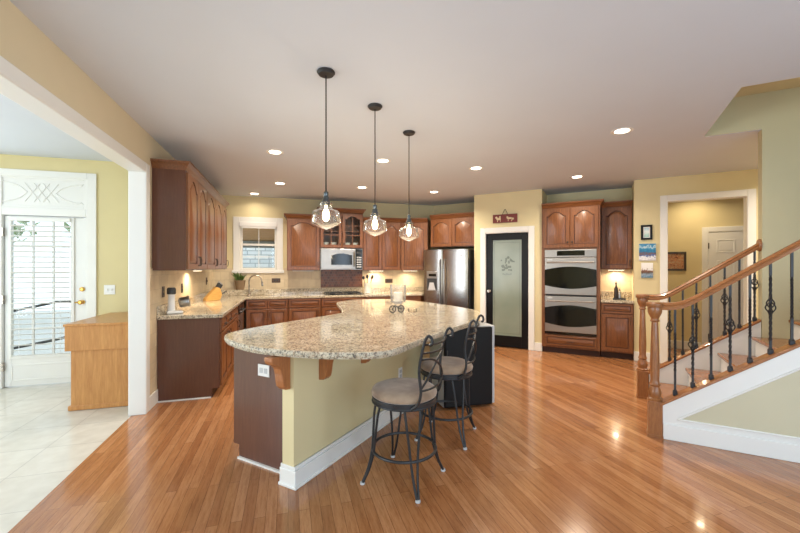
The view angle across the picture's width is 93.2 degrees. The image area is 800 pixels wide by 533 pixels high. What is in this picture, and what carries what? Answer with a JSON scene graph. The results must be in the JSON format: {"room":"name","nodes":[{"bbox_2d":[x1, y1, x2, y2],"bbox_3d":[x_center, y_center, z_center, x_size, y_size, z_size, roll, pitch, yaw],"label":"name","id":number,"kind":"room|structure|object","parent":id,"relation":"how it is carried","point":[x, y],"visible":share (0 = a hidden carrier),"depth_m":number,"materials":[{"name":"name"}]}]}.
{"room":"kitchen","nodes":[
{"label":"kitchen","id":0,"kind":"room"},
{"bbox_2d":[0,154,127,315],"bbox_3d":[-4.854,0.045,4.486,3.840,2.770,0.120,0,0,-16],"label":"wall","id":1,"kind":"structure","parent":0,"point":[112,179],"depth_m":4.77,"materials":[{"name":"yellow paint"}]},
{"bbox_2d":[9,217,70,356],"bbox_3d":[-4.336,0.230,4.561,0.595,1.660,0.031,0,0,-16],"label":"window blind","id":2,"kind":"object","parent":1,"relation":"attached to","point":[60,220],"visible":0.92,"depth_m":4.56,"materials":[{"name":"white paint"}]},
{"bbox_2d":[0,168,96,388],"bbox_3d":[-4.349,0.130,4.604,1.135,2.600,0.160,0,0,-16],"label":"door","id":3,"kind":"structure","parent":1,"relation":"in","point":[23,193],"depth_m":4.60,"materials":[{"name":"white paint"}]},
{"bbox_2d":[104,285,114,294],"bbox_3d":[-3.665,0.280,4.766,0.120,0.120,0.018,0,0,-16],"label":"light switch","id":4,"kind":"object","parent":1,"relation":"attached to","point":[108,289],"visible":1,"depth_m":4.77,"materials":[{"name":"white plastic"}]},
{"bbox_2d":[0,0,174,267],"bbox_3d":[-2.067,0.045,2.047,0.120,2.770,10.500,0,0,-16],"label":"wall","id":5,"kind":"structure","parent":0,"point":[23,44],"depth_m":2.38,"materials":[{"name":"beige paint"}]},
{"bbox_2d":[0,55,149,415],"bbox_3d":[-1.829,0.205,1.247,0.156,2.450,5.230,0,0,-16],"label":"trim","id":6,"kind":"structure","parent":5,"relation":"attached to","point":[15,85],"depth_m":3.64,"materials":[{"name":"white paint"}]},
{"bbox_2d":[150,389,157,409],"bbox_3d":[-2.545,1.360,3.898,0.023,0.140,0.260,0,0,-16],"label":"baseboard","id":7,"kind":"structure","parent":5,"relation":"attached to","point":[154,396],"depth_m":3.88,"materials":[{"name":"white paint"}]},
{"bbox_2d":[150,158,209,269],"bbox_3d":[-2.501,-0.537,4.372,0.364,1.135,1.035,0,0,-16],"label":"upper cabinet","id":8,"kind":"object","parent":5,"relation":"attached to","point":[179,192],"visible":1,"depth_m":3.95,"materials":[{"name":"brown wood"}]},
{"bbox_2d":[150,268,211,394],"bbox_3d":[-2.982,0.650,5.365,0.008,1.280,3.318,0,0,-16],"label":"backsplash","id":9,"kind":"structure","parent":5,"relation":"attached to","point":[194,282],"depth_m":4.25,"materials":[{"name":"tile"}]},
{"bbox_2d":[158,397,210,402],"bbox_3d":[-2.326,1.424,4.075,0.525,0.012,0.015,0,0,-16],"label":"trim","id":10,"kind":"structure","parent":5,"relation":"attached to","point":[199,397],"depth_m":4.07,"materials":[{"name":"white paint"}]},
{"bbox_2d":[205,183,223,269],"bbox_3d":[-2.813,-0.537,5.425,0.364,1.135,1.160,0,0,-16],"label":"upper cabinet","id":11,"kind":"object","parent":5,"relation":"attached to","point":[214,198],"visible":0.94,"depth_m":5.39,"materials":[{"name":"brown wood"}]},
{"bbox_2d":[221,198,228,268],"bbox_3d":[-3.056,-0.537,6.247,0.364,1.135,0.555,0,0,-16],"label":"upper cabinet","id":12,"kind":"object","parent":5,"relation":"attached to","point":[224,202],"visible":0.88,"depth_m":6.25,"materials":[{"name":"brown wood"}]},
{"bbox_2d":[222,195,433,328],"bbox_3d":[-1.360,0.045,7.654,4.660,2.770,0.150,0,0,-16],"label":"wall","id":13,"kind":"structure","parent":0,"point":[239,206],"depth_m":7.32,"materials":[{"name":"yellow paint"}]},
{"bbox_2d":[212,268,231,289],"bbox_3d":[-3.290,0.270,7.000,0.331,0.520,0.008,0,0,-16],"label":"backsplash","id":14,"kind":"structure","parent":13,"relation":"attached to","point":[224,276],"depth_m":7.00,"materials":[{"name":"tile"}]},
{"bbox_2d":[232,216,283,272],"bbox_3d":[-2.697,-0.422,7.211,0.925,1.055,0.160,0,0,-16],"label":"window","id":15,"kind":"structure","parent":13,"relation":"in","point":[238,244],"depth_m":7.17,"materials":[{"name":"white paint"}]},
{"bbox_2d":[239,222,276,228],"bbox_3d":[-2.677,-0.795,7.144,0.665,0.120,0.029,0,0,-16],"label":"roller blind","id":16,"kind":"object","parent":15,"relation":"attached to","point":[256,225],"visible":1,"depth_m":7.13,"materials":[{"name":"white fabric"}]},
{"bbox_2d":[272,278,279,282],"bbox_3d":[-2.380,0.250,7.260,0.160,0.085,0.010,0,0,-16],"label":"outlet","id":17,"kind":"object","parent":13,"relation":"attached to","point":[274,280],"visible":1,"depth_m":7.26,"materials":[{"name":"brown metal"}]},
{"bbox_2d":[284,213,319,269],"bbox_3d":[-1.873,-0.470,7.212,0.655,1.050,0.404,0,0,-16],"label":"upper cabinet","id":18,"kind":"object","parent":13,"relation":"attached to","point":[303,237],"visible":0.98,"depth_m":7.05,"materials":[{"name":"brown wood"}]},
{"bbox_2d":[232,268,423,288],"bbox_3d":[-1.213,0.270,7.615,4.001,0.520,0.008,0,0,-16],"label":"backsplash","id":19,"kind":"structure","parent":13,"relation":"attached to","point":[290,279],"depth_m":7.46,"materials":[{"name":"tile"}]},
{"bbox_2d":[317,207,365,248],"bbox_3d":[-1.162,-0.750,7.407,0.930,0.760,0.434,0,0,-16],"label":"upper cabinet","id":20,"kind":"object","parent":13,"relation":"attached to","point":[350,229],"visible":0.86,"depth_m":7.32,"materials":[{"name":"brown wood"}]},
{"bbox_2d":[320,248,362,269],"bbox_3d":[-1.157,-0.160,7.390,0.810,0.410,0.431,0,0,-16],"label":"microwave","id":21,"kind":"object","parent":20,"relation":"attached to","point":[330,258],"visible":0.97,"depth_m":7.23,"materials":[{"name":"metal"}]},
{"bbox_2d":[324,230,359,233],"bbox_3d":[-1.172,-0.698,7.443,0.778,0.015,0.319,0,0,-16],"label":"shelf","id":22,"kind":"object","parent":20,"relation":"attached to","point":[325,231],"depth_m":7.45,"materials":[{"name":"brown wood"}]},
{"bbox_2d":[321,270,361,287],"bbox_3d":[-1.172,0.215,7.619,0.840,0.370,0.008,0,0,-16],"label":"mosaic panel","id":23,"kind":"object","parent":13,"relation":"attached to","point":[329,278],"visible":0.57,"depth_m":7.61,"materials":[{"name":"brown tile"}]},
{"bbox_2d":[363,217,400,269],"bbox_3d":[-0.404,-0.465,7.647,0.770,1.040,0.404,0,0,-16],"label":"upper cabinet","id":24,"kind":"object","parent":13,"relation":"attached to","point":[382,251],"visible":0.78,"depth_m":7.49,"materials":[{"name":"brown wood"}]},
{"bbox_2d":[400,218,430,269],"bbox_3d":[0.270,-0.465,7.873,0.728,1.040,0.675,0,0,6],"label":"upper cabinet","id":25,"kind":"object","parent":13,"relation":"attached to","point":[411,252],"visible":0.75,"depth_m":7.57,"materials":[{"name":"brown wood"}]},
{"bbox_2d":[0,0,799,205],"bbox_3d":[0.987,-1.360,2.900,14.139,0.040,10.600,0,0,-16],"label":"ceiling","id":26,"kind":"structure","parent":0,"point":[532,94],"depth_m":2.77,"materials":[{"name":"paint"}]},
{"bbox_2d":[266,149,283,154],"bbox_3d":[-1.451,-1.337,4.389,0.200,0.006,0.200,0,0,-16],"label":"recessed light","id":27,"kind":"object","parent":26,"relation":"in","point":[271,151],"visible":1,"depth_m":4.39,"materials":[{"name":"white paint"}]},
{"bbox_2d":[311,67,340,228],"bbox_3d":[-0.506,-0.800,2.585,0.198,1.080,0.198,0,0,-16],"label":"pendant lamp","id":28,"kind":"object","parent":26,"relation":"hanging from","point":[324,72],"visible":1,"depth_m":2.57,"materials":[{"name":"clear glass"}]},
{"bbox_2d":[322,191,329,205],"bbox_3d":[-0.506,-0.473,2.585,0.060,0.097,0.060,0,0,-16],"label":"socket","id":29,"kind":"object","parent":28,"relation":"attached to","point":[325,201],"depth_m":2.57,"materials":[{"name":"grey metal"}]},
{"bbox_2d":[363,103,386,235],"bbox_3d":[-0.207,-0.800,3.132,0.198,1.080,0.198,0,0,-16],"label":"pendant lamp","id":30,"kind":"object","parent":26,"relation":"hanging from","point":[374,107],"visible":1,"depth_m":3.12,"materials":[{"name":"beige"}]},
{"bbox_2d":[371,204,378,216],"bbox_3d":[-0.207,-0.473,3.132,0.060,0.097,0.060,0,0,-16],"label":"socket","id":31,"kind":"object","parent":30,"relation":"attached to","point":[374,213],"depth_m":3.11,"materials":[{"name":"grey metal"}]},
{"bbox_2d":[376,158,390,162],"bbox_3d":[-0.213,-1.337,4.745,0.200,0.006,0.200,0,0,-16],"label":"recessed light","id":32,"kind":"object","parent":26,"relation":"in","point":[382,160],"visible":0.95,"depth_m":4.72,"materials":[{"name":"beige"}]},
{"bbox_2d":[399,130,418,240],"bbox_3d":[0.089,-0.800,3.738,0.198,1.080,0.198,0,0,-16],"label":"pendant lamp","id":33,"kind":"object","parent":26,"relation":"hanging from","point":[406,132],"visible":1,"depth_m":3.71,"materials":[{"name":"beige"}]},
{"bbox_2d":[406,215,411,224],"bbox_3d":[0.089,-0.473,3.738,0.060,0.097,0.060,0,0,-16],"label":"socket","id":34,"kind":"object","parent":33,"relation":"attached to","point":[408,222],"depth_m":3.72,"materials":[{"name":"grey metal"}]},
{"bbox_2d":[469,166,483,169],"bbox_3d":[1.027,-1.337,5.102,0.200,0.006,0.200,0,0,-16],"label":"recessed light","id":35,"kind":"object","parent":26,"relation":"in","point":[474,167],"visible":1,"depth_m":5.10,"materials":[{"name":"beige"}]},
{"bbox_2d":[570,175,583,178],"bbox_3d":[2.616,-1.337,5.586,0.200,0.006,0.200,0,0,-16],"label":"recessed light","id":36,"kind":"object","parent":26,"relation":"in","point":[576,176],"visible":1,"depth_m":5.55,"materials":[{"name":"beige"}]},
{"bbox_2d":[610,127,633,134],"bbox_3d":[2.179,-1.337,3.710,0.200,0.006,0.200,0,0,-16],"label":"recessed light","id":37,"kind":"object","parent":26,"relation":"in","point":[619,131],"visible":1,"depth_m":3.70,"materials":[{"name":"beige"}]},
{"bbox_2d":[0,346,799,532],"bbox_3d":[1.062,1.490,3.808,14.800,0.120,12.300,0,0,-16],"label":"floor","id":38,"kind":"structure","parent":0,"point":[563,445],"depth_m":2.62,"materials":[{"name":"brown wood"}]},
{"bbox_2d":[63,312,127,410],"bbox_3d":[-3.191,0.995,4.295,0.570,0.870,1.040,0,0,-16],"label":"base cabinet","id":39,"kind":"object","parent":38,"relation":"on","point":[98,345],"visible":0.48,"depth_m":3.83,"materials":[{"name":"brown wood"}]},
{"bbox_2d":[157,311,232,400],"bbox_3d":[-2.379,0.993,4.503,0.656,0.875,0.834,0,0,-16],"label":"base cabinet","id":40,"kind":"object","parent":38,"relation":"on","point":[194,359],"visible":0.87,"depth_m":4.10,"materials":[{"name":"brown wood"}]},
{"bbox_2d":[157,287,423,319],"bbox_3d":[-0.947,0.480,6.077,4.299,0.145,3.091,0,0,-16],"label":"countertop","id":41,"kind":"structure","parent":40,"relation":"on","point":[199,308],"depth_m":6.70,"materials":[{"name":"stone"}]},
{"bbox_2d":[166,287,190,313],"bbox_3d":[-2.488,0.367,4.244,0.246,0.290,0.129,0,0,-31],"label":"stand mixer","id":42,"kind":"object","parent":41,"relation":"on","point":[171,291],"visible":1,"depth_m":4.19,"materials":[{"name":"white plastic"}]},
{"bbox_2d":[203,281,226,300],"bbox_3d":[-2.890,0.362,5.923,0.102,0.301,0.342,0,0,38],"label":"knife block","id":43,"kind":"object","parent":41,"relation":"on","point":[215,293],"visible":0.99,"depth_m":5.88,"materials":[{"name":"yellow wood"}]},
{"bbox_2d":[233,272,245,289],"bbox_3d":[-2.959,0.242,6.969,0.251,0.331,0.264,0,0,-16],"label":"potted plant","id":44,"kind":"object","parent":41,"relation":"on","point":[239,282],"visible":1,"depth_m":6.91,"materials":[{"name":"green plant"}]},
{"bbox_2d":[247,275,262,295],"bbox_3d":[-2.640,0.322,6.893,0.279,0.382,0.063,0,0,-5],"label":"faucet","id":45,"kind":"object","parent":41,"relation":"on","point":[249,292],"visible":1,"depth_m":6.88,"materials":[{"name":"silver metal"}]},
{"bbox_2d":[323,291,361,294],"bbox_3d":[-1.098,0.493,7.299,0.720,0.039,0.420,0,0,-16],"label":"cooktop","id":46,"kind":"object","parent":41,"relation":"in","point":[339,292],"visible":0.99,"depth_m":7.21,"materials":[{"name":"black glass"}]},
{"bbox_2d":[364,283,370,292],"bbox_3d":[-0.650,0.412,7.546,0.132,0.200,0.131,0,0,-16],"label":"utensil crock","id":47,"kind":"object","parent":41,"relation":"on","point":[367,286],"visible":0.95,"depth_m":7.50,"materials":[{"name":"white ceramic"}]},
{"bbox_2d":[231,306,239,365],"bbox_3d":[-2.591,0.993,5.219,0.656,0.875,0.660,0,0,-16],"label":"base cabinet","id":48,"kind":"object","parent":38,"relation":"on","point":[234,322],"visible":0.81,"depth_m":5.21,"materials":[{"name":"brown wood"}]},
{"bbox_2d":[238,302,245,329],"bbox_3d":[-2.762,0.993,5.841,0.661,0.875,0.610,0,0,-16],"label":"dishwasher","id":49,"kind":"object","parent":38,"relation":"on","point":[241,308],"visible":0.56,"depth_m":5.87,"materials":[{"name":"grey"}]},
{"bbox_2d":[246,299,287,328],"bbox_3d":[-2.411,0.993,6.907,0.700,0.875,0.666,0,0,-16],"label":"base cabinet","id":50,"kind":"object","parent":38,"relation":"on","point":[259,312],"visible":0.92,"depth_m":6.62,"materials":[{"name":"brown wood"}]},
{"bbox_2d":[288,298,320,321],"bbox_3d":[-1.797,0.993,7.089,0.570,0.875,0.666,0,0,-16],"label":"base cabinet","id":51,"kind":"object","parent":38,"relation":"on","point":[298,308],"visible":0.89,"depth_m":6.80,"materials":[{"name":"brown wood"}]},
{"bbox_2d":[234,341,429,490],"bbox_3d":[-0.330,0.993,3.999,1.353,0.875,3.481,0,0,12],"label":"kitchen island","id":52,"kind":"object","parent":38,"relation":"on","point":[295,422],"visible":0.57,"depth_m":2.74,"materials":[{"name":"brown wood"}]},
{"bbox_2d":[258,364,269,376],"bbox_3d":[-0.979,0.740,2.713,0.115,0.085,0.010,0,0,29],"label":"outlet","id":53,"kind":"object","parent":52,"relation":"attached to","point":[263,370],"visible":0.9,"depth_m":2.71,"materials":[{"name":"white plastic"}]},
{"bbox_2d":[259,368,266,373],"bbox_3d":[-0.981,0.740,2.710,0.076,0.036,0.004,0,0,29],"label":"socket","id":54,"kind":"object","parent":53,"relation":"attached to","point":[261,370],"depth_m":2.71,"materials":[{"name":"white plastic"}]},
{"bbox_2d":[224,299,479,359],"bbox_3d":[-0.129,0.531,4.152,2.010,0.044,3.831,0,0,9],"label":"island countertop","id":55,"kind":"structure","parent":52,"relation":"on","point":[365,328],"depth_m":3.01,"materials":[{"name":"stone"}]},
{"bbox_2d":[389,305,404,312],"bbox_3d":[-0.034,0.463,4.226,0.193,0.089,0.011,0,0,-27],"label":"stand","id":56,"kind":"object","parent":55,"relation":"on","point":[400,308],"visible":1,"depth_m":4.23,"materials":[{"name":"brown metal"}]},
{"bbox_2d":[390,284,405,310],"bbox_3d":[-0.023,0.355,4.432,0.187,0.308,0.187,0,0,-16],"label":"hurricane candle holder","id":57,"kind":"object","parent":55,"relation":"on","point":[398,296],"visible":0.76,"depth_m":4.45,"materials":[{"name":"clear glass"}]},
{"bbox_2d":[394,292,402,300],"bbox_3d":[-0.023,0.341,4.432,0.106,0.107,0.106,0,0,-16],"label":"candle","id":58,"kind":"object","parent":57,"relation":"on","point":[398,296],"depth_m":4.39,"materials":[{"name":"beige wax"}]},
{"bbox_2d":[398,367,401,377],"bbox_3d":[0.004,1.040,3.707,0.010,0.115,0.075,0,0,29],"label":"outlet","id":59,"kind":"object","parent":52,"relation":"attached to","point":[399,369],"visible":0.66,"depth_m":3.70,"materials":[{"name":"white plastic"}]},
{"bbox_2d":[321,297,365,315],"bbox_3d":[-1.121,0.993,7.289,0.830,0.875,0.666,0,0,-16],"label":"base cabinet","id":60,"kind":"object","parent":38,"relation":"on","point":[328,305],"visible":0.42,"depth_m":6.94,"materials":[{"name":"brown wood"}]},
{"bbox_2d":[366,296,393,298],"bbox_3d":[-0.383,0.993,7.508,0.700,0.875,0.666,0,0,-16],"label":"base cabinet","id":61,"kind":"object","parent":38,"relation":"on","point":[383,297],"visible":0.16,"depth_m":7.20,"materials":[{"name":"brown wood"}]},
{"bbox_2d":[360,327,453,503],"bbox_3d":[0.058,0.919,2.559,0.520,1.021,0.450,0,0,29],"label":"bar stool","id":62,"kind":"object","parent":38,"relation":"on","point":[404,395],"visible":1,"depth_m":2.44,"materials":[{"name":"black metal"}]},
{"bbox_2d":[403,295,423,301],"bbox_3d":[0.339,0.993,7.749,0.811,0.875,0.608,0,0,-16],"label":"base cabinet","id":63,"kind":"object","parent":38,"relation":"on","point":[412,298],"visible":0.06,"depth_m":7.42,"materials":[{"name":"brown wood"}]},
{"bbox_2d":[424,249,473,309],"bbox_3d":[1.021,0.535,7.459,0.900,1.750,0.835,0,0,29],"label":"refrigerator","id":64,"kind":"object","parent":38,"relation":"on","point":[448,273],"visible":0.68,"depth_m":7.11,"materials":[{"name":"grey metal"}]},
{"bbox_2d":[414,314,483,449],"bbox_3d":[0.430,0.919,3.223,0.520,1.021,0.450,0,0,22],"label":"bar stool","id":65,"kind":"object","parent":38,"relation":"on","point":[454,368],"visible":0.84,"depth_m":3.08,"materials":[{"name":"brown metal"}]},
{"bbox_2d":[430,321,493,407],"bbox_3d":[0.667,1.018,4.060,0.575,0.825,0.482,0,0,-14],"label":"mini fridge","id":66,"kind":"object","parent":38,"relation":"on","point":[482,378],"visible":0.67,"depth_m":3.86,"materials":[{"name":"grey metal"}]},
{"bbox_2d":[541,199,603,356],"bbox_3d":[2.954,0.177,6.447,0.930,2.505,0.700,0,0,29],"label":"tall cabinet","id":67,"kind":"object","parent":38,"relation":"on","point":[571,224],"visible":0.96,"depth_m":6.17,"materials":[{"name":"brown wood"}]},
{"bbox_2d":[545,249,596,336],"bbox_3d":[2.900,0.406,6.404,0.775,1.403,0.637,0,0,28],"label":"double oven","id":68,"kind":"object","parent":67,"relation":"in","point":[570,274],"visible":1,"depth_m":6.16,"materials":[{"name":"grey metal"}]},
{"bbox_2d":[601,302,633,359],"bbox_3d":[3.520,0.993,6.147,0.445,0.875,0.676,0,0,28],"label":"base cabinet","id":69,"kind":"object","parent":38,"relation":"on","point":[617,319],"visible":0.98,"depth_m":5.88,"materials":[{"name":"brown wood"}]},
{"bbox_2d":[601,291,633,303],"bbox_3d":[3.528,0.483,6.157,0.449,0.140,0.648,0,0,29],"label":"countertop","id":70,"kind":"structure","parent":69,"relation":"on","point":[606,297],"depth_m":6.32,"materials":[{"name":"stone"}]},
{"bbox_3d":[3.540,0.502,6.100,0.180,0.020,0.120,0,0,29],"label":"tray","id":71,"kind":"object","parent":70,"relation":"on","visible":0},
{"bbox_2d":[614,282,617,297],"bbox_3d":[3.500,0.356,6.122,0.060,0.300,0.058,0,0,-16],"label":"bottle","id":72,"kind":"object","parent":71,"relation":"on","point":[616,287],"visible":0.92,"depth_m":6.10,"materials":[{"name":"black glass"}]},
{"bbox_2d":[648,318,799,462],"bbox_3d":[3.418,0.564,3.155,2.196,1.733,1.176,0,0,29],"label":"staircase","id":73,"kind":"structure","parent":38,"relation":"on","point":[753,408],"depth_m":2.96,"materials":[{"name":"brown wood"}]},
{"bbox_2d":[636,239,761,398],"bbox_3d":[3.073,0.575,3.953,1.038,1.710,0.132,0,0,28],"label":"stair railing","id":74,"kind":"object","parent":73,"relation":"on","point":[642,371],"visible":0.88,"depth_m":3.98,"materials":[{"name":"brown wood"}]},
{"bbox_2d":[666,321,672,333],"bbox_3d":[2.890,0.643,4.052,0.061,0.144,0.061,0,0,-25],"label":"basket","id":75,"kind":"object","parent":74,"relation":"on","point":[669,323],"depth_m":4.05,"materials":[{"name":"brown metal"}]},
{"bbox_2d":[694,307,699,320],"bbox_3d":[3.091,0.485,3.943,0.061,0.144,0.061,0,0,-25],"label":"basket","id":76,"kind":"object","parent":74,"relation":"on","point":[696,310],"depth_m":3.94,"materials":[{"name":"brown metal"}]},
{"bbox_2d":[720,293,728,306],"bbox_3d":[3.292,0.326,3.834,0.061,0.144,0.061,0,0,-25],"label":"basket","id":77,"kind":"object","parent":74,"relation":"on","point":[724,295],"depth_m":3.83,"materials":[{"name":"brown metal"}]},
{"bbox_2d":[752,277,758,291],"bbox_3d":[3.494,0.166,3.724,0.061,0.144,0.061,0,0,-25],"label":"basket","id":78,"kind":"object","parent":74,"relation":"on","point":[754,283],"depth_m":3.72,"materials":[{"name":"brown metal"}]},
{"bbox_2d":[646,239,799,438],"bbox_3d":[2.994,0.249,2.784,1.994,2.362,0.132,0,0,29],"label":"stair railing","id":79,"kind":"object","parent":73,"relation":"on","point":[654,410],"visible":0.99,"depth_m":3.05,"materials":[{"name":"brown wood"}]},
{"bbox_2d":[688,335,697,352],"bbox_3d":[2.404,0.626,3.104,0.061,0.144,0.061,0,0,-25],"label":"basket","id":80,"kind":"object","parent":79,"relation":"on","point":[692,348],"depth_m":3.10,"materials":[{"name":"brown metal"}]},
{"bbox_2d":[725,317,735,334],"bbox_3d":[2.612,0.462,2.991,0.061,0.144,0.061,0,0,-25],"label":"basket","id":81,"kind":"object","parent":79,"relation":"on","point":[730,330],"depth_m":2.98,"materials":[{"name":"brown metal"}]},
{"bbox_2d":[764,297,775,315],"bbox_3d":[2.821,0.297,2.878,0.061,0.144,0.061,0,0,-25],"label":"basket","id":82,"kind":"object","parent":79,"relation":"on","point":[770,311],"depth_m":2.87,"materials":[{"name":"brown metal"}]},
{"bbox_2d":[434,202,473,249],"bbox_3d":[1.171,0.045,8.024,1.600,2.770,0.120,0,0,28],"label":"wall","id":83,"kind":"structure","parent":0,"point":[462,207],"depth_m":7.97,"materials":[{"name":"yellow paint"}]},
{"bbox_2d":[430,212,473,248],"bbox_3d":[1.149,-0.720,7.580,0.915,0.640,0.670,0,0,28],"label":"upper cabinet","id":84,"kind":"object","parent":83,"relation":"attached to","point":[454,230],"visible":0.91,"depth_m":7.31,"materials":[{"name":"brown wood"}]},
{"bbox_2d":[474,189,546,342],"bbox_3d":[2.085,0.045,7.078,1.190,2.770,0.770,0,0,28],"label":"wall","id":85,"kind":"structure","parent":0,"point":[527,206],"depth_m":6.66,"materials":[{"name":"yellow paint"}]},
{"bbox_2d":[493,209,516,222],"bbox_3d":[1.870,-0.921,6.738,0.430,0.242,0.025,0,0,28],"label":"wall plaque","id":86,"kind":"object","parent":85,"relation":"attached to","point":[502,218],"visible":1,"depth_m":6.74,"materials":[{"name":"red wood"}]},
{"bbox_2d":[480,226,534,350],"bbox_3d":[1.917,0.355,6.769,0.950,2.150,0.172,0,0,28],"label":"door","id":87,"kind":"structure","parent":85,"relation":"in","point":[507,254],"depth_m":6.73,"materials":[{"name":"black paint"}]},
{"bbox_2d":[534,342,541,350],"bbox_3d":[1.898,1.360,6.733,1.200,0.140,0.027,0,0,28],"label":"baseboard","id":88,"kind":"structure","parent":85,"relation":"attached to","point":[537,346],"depth_m":6.47,"materials":[{"name":"white paint"}]},
{"bbox_2d":[547,188,631,202],"bbox_3d":[3.420,0.045,6.666,1.550,2.770,0.120,0,0,29],"label":"wall","id":89,"kind":"structure","parent":0,"point":[622,194],"depth_m":6.60,"materials":[{"name":"yellow paint"}]},
{"bbox_2d":[601,269,631,291],"bbox_3d":[3.684,0.270,6.450,0.460,0.520,0.008,0,0,28],"label":"backsplash","id":90,"kind":"structure","parent":89,"relation":"attached to","point":[623,278],"depth_m":6.44,"materials":[{"name":"tile"}]},
{"bbox_2d":[601,200,632,268],"bbox_3d":[3.593,-0.522,6.282,0.445,1.105,0.380,0,0,29],"label":"upper cabinet","id":91,"kind":"object","parent":89,"relation":"attached to","point":[616,216],"visible":0.97,"depth_m":6.14,"materials":[{"name":"brown wood"}]},
{"bbox_2d":[632,169,757,358],"bbox_3d":[5.419,0.045,5.171,3.810,2.770,0.600,0,0,29],"label":"wall","id":92,"kind":"structure","parent":0,"point":[646,193],"depth_m":5.69,"materials":[{"name":"yellow paint"}]},
{"bbox_2d":[641,263,652,277],"bbox_3d":[3.743,0.043,5.727,0.150,0.225,0.022,0,0,29],"label":"picture","id":93,"kind":"object","parent":92,"relation":"attached to","point":[646,268],"visible":1,"depth_m":5.72},
{"bbox_2d":[641,225,652,239],"bbox_3d":[3.738,-0.532,5.729,0.147,0.225,0.022,0,0,29],"label":"framed picture","id":94,"kind":"object","parent":92,"relation":"attached to","point":[646,230],"visible":1,"depth_m":5.72,"materials":[{"name":"black paint"}]},
{"bbox_2d":[634,351,659,361],"bbox_3d":[3.741,1.360,5.732,0.335,0.140,0.026,0,0,29],"label":"baseboard","id":95,"kind":"structure","parent":92,"relation":"attached to","point":[636,354],"depth_m":5.77,"materials":[{"name":"white paint"}]},
{"bbox_2d":[639,243,655,260],"bbox_3d":[3.747,-0.233,5.725,0.213,0.255,0.022,0,0,29],"label":"picture","id":96,"kind":"object","parent":92,"relation":"attached to","point":[647,252],"visible":1,"depth_m":5.71},
{"bbox_2d":[660,189,755,362],"bbox_3d":[4.394,0.180,5.452,1.080,2.500,0.165,0,0,28],"label":"trim","id":97,"kind":"structure","parent":92,"relation":"attached to","point":[748,195],"depth_m":5.41,"materials":[{"name":"white paint"}]},
{"bbox_2d":[668,198,742,344],"bbox_3d":[5.704,0.045,5.580,3.700,2.770,1.350,0,0,29],"label":"wall","id":98,"kind":"structure","parent":0,"point":[686,220],"depth_m":6.58,"materials":[{"name":"yellow paint"}]},
{"bbox_2d":[668,252,685,270],"bbox_3d":[4.863,-0.108,6.678,0.315,0.333,0.022,0,0,28],"label":"framed picture","id":99,"kind":"object","parent":98,"relation":"attached to","point":[676,260],"visible":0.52,"depth_m":6.66,"materials":[{"name":"brown wood"}]},
{"bbox_2d":[668,340,700,349],"bbox_3d":[4.810,1.360,6.711,0.850,0.140,0.026,0,0,29],"label":"baseboard","id":100,"kind":"structure","parent":98,"relation":"attached to","point":[679,343],"depth_m":6.63,"materials":[{"name":"white paint"}]},
{"bbox_2d":[702,226,742,343],"bbox_3d":[5.608,0.370,6.242,0.980,2.120,0.078,0,0,28],"label":"door","id":101,"kind":"structure","parent":98,"relation":"in","point":[719,245],"depth_m":6.38,"materials":[{"name":"white paint"}]},
{"bbox_2d":[704,93,761,136],"bbox_3d":[4.051,-1.516,2.693,2.850,0.348,1.400,0,0,28],"label":"wall","id":102,"kind":"structure","parent":0,"point":[743,113],"depth_m":3.74,"materials":[{"name":"paint"}]},
{"bbox_2d":[734,77,799,97],"bbox_3d":[4.051,-1.730,2.693,2.850,0.080,1.400,0,0,28],"label":"ceiling","id":103,"kind":"structure","parent":0,"point":[794,82],"depth_m":3.55,"materials":[{"name":"yellow paint"}]},
{"bbox_2d":[758,87,799,338],"bbox_3d":[4.572,-0.130,3.144,2.365,3.120,0.111,0,0,29],"label":"wall","id":104,"kind":"structure","parent":0,"point":[779,136],"depth_m":3.60,"materials":[{"name":"paint"}]},
{"bbox_3d":[-3.861,1.580,11.273,17.000,0.100,8.190,0,0,-16],"label":"ground","id":105,"kind":"structure","parent":0,"visible":0},
{"bbox_2d":[243,248,274,267],"bbox_3d":[-1.821,0.280,10.725,5.400,2.500,0.400,0,0,-16],"label":"stone wall","id":106,"kind":"structure","parent":105,"relation":"on","point":[268,261],"depth_m":9.96,"materials":[{"name":"grey stone"}]},
{"label":"outside","id":107,"kind":"structure","parent":0,"visible":0},
{"bbox_2d":[14,310,70,354],"bbox_3d":[-8.146,1.550,8.929,7.450,0.140,10.250,0,0,-16],"label":"patio","id":108,"kind":"structure","parent":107,"point":[18,337],"depth_m":8.74,"materials":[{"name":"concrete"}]},
{"bbox_2d":[14,221,39,243],"bbox_3d":[-11.233,-1.281,9.156,3.832,5.532,3.816,0,0,-16],"label":"tree","id":109,"kind":"object","parent":108,"relation":"on","point":[20,222],"visible":0.09,"depth_m":10.13,"materials":[{"name":"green plant"}]},
{"bbox_2d":[14,301,70,348],"bbox_3d":[-5.645,0.970,5.677,2.856,1.020,0.047,0,0,-10],"label":"handrail","id":110,"kind":"object","parent":108,"relation":"on","point":[38,305],"visible":0.07,"depth_m":5.70,"materials":[{"name":"brown metal"}]},
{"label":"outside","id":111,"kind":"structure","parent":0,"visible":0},
{"bbox_2d":[243,228,274,247],"bbox_3d":[-1.142,-0.905,8.344,5.450,0.950,1.030,0,0,-16],"label":"porch roof","id":112,"kind":"structure","parent":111,"point":[250,235],"depth_m":8.11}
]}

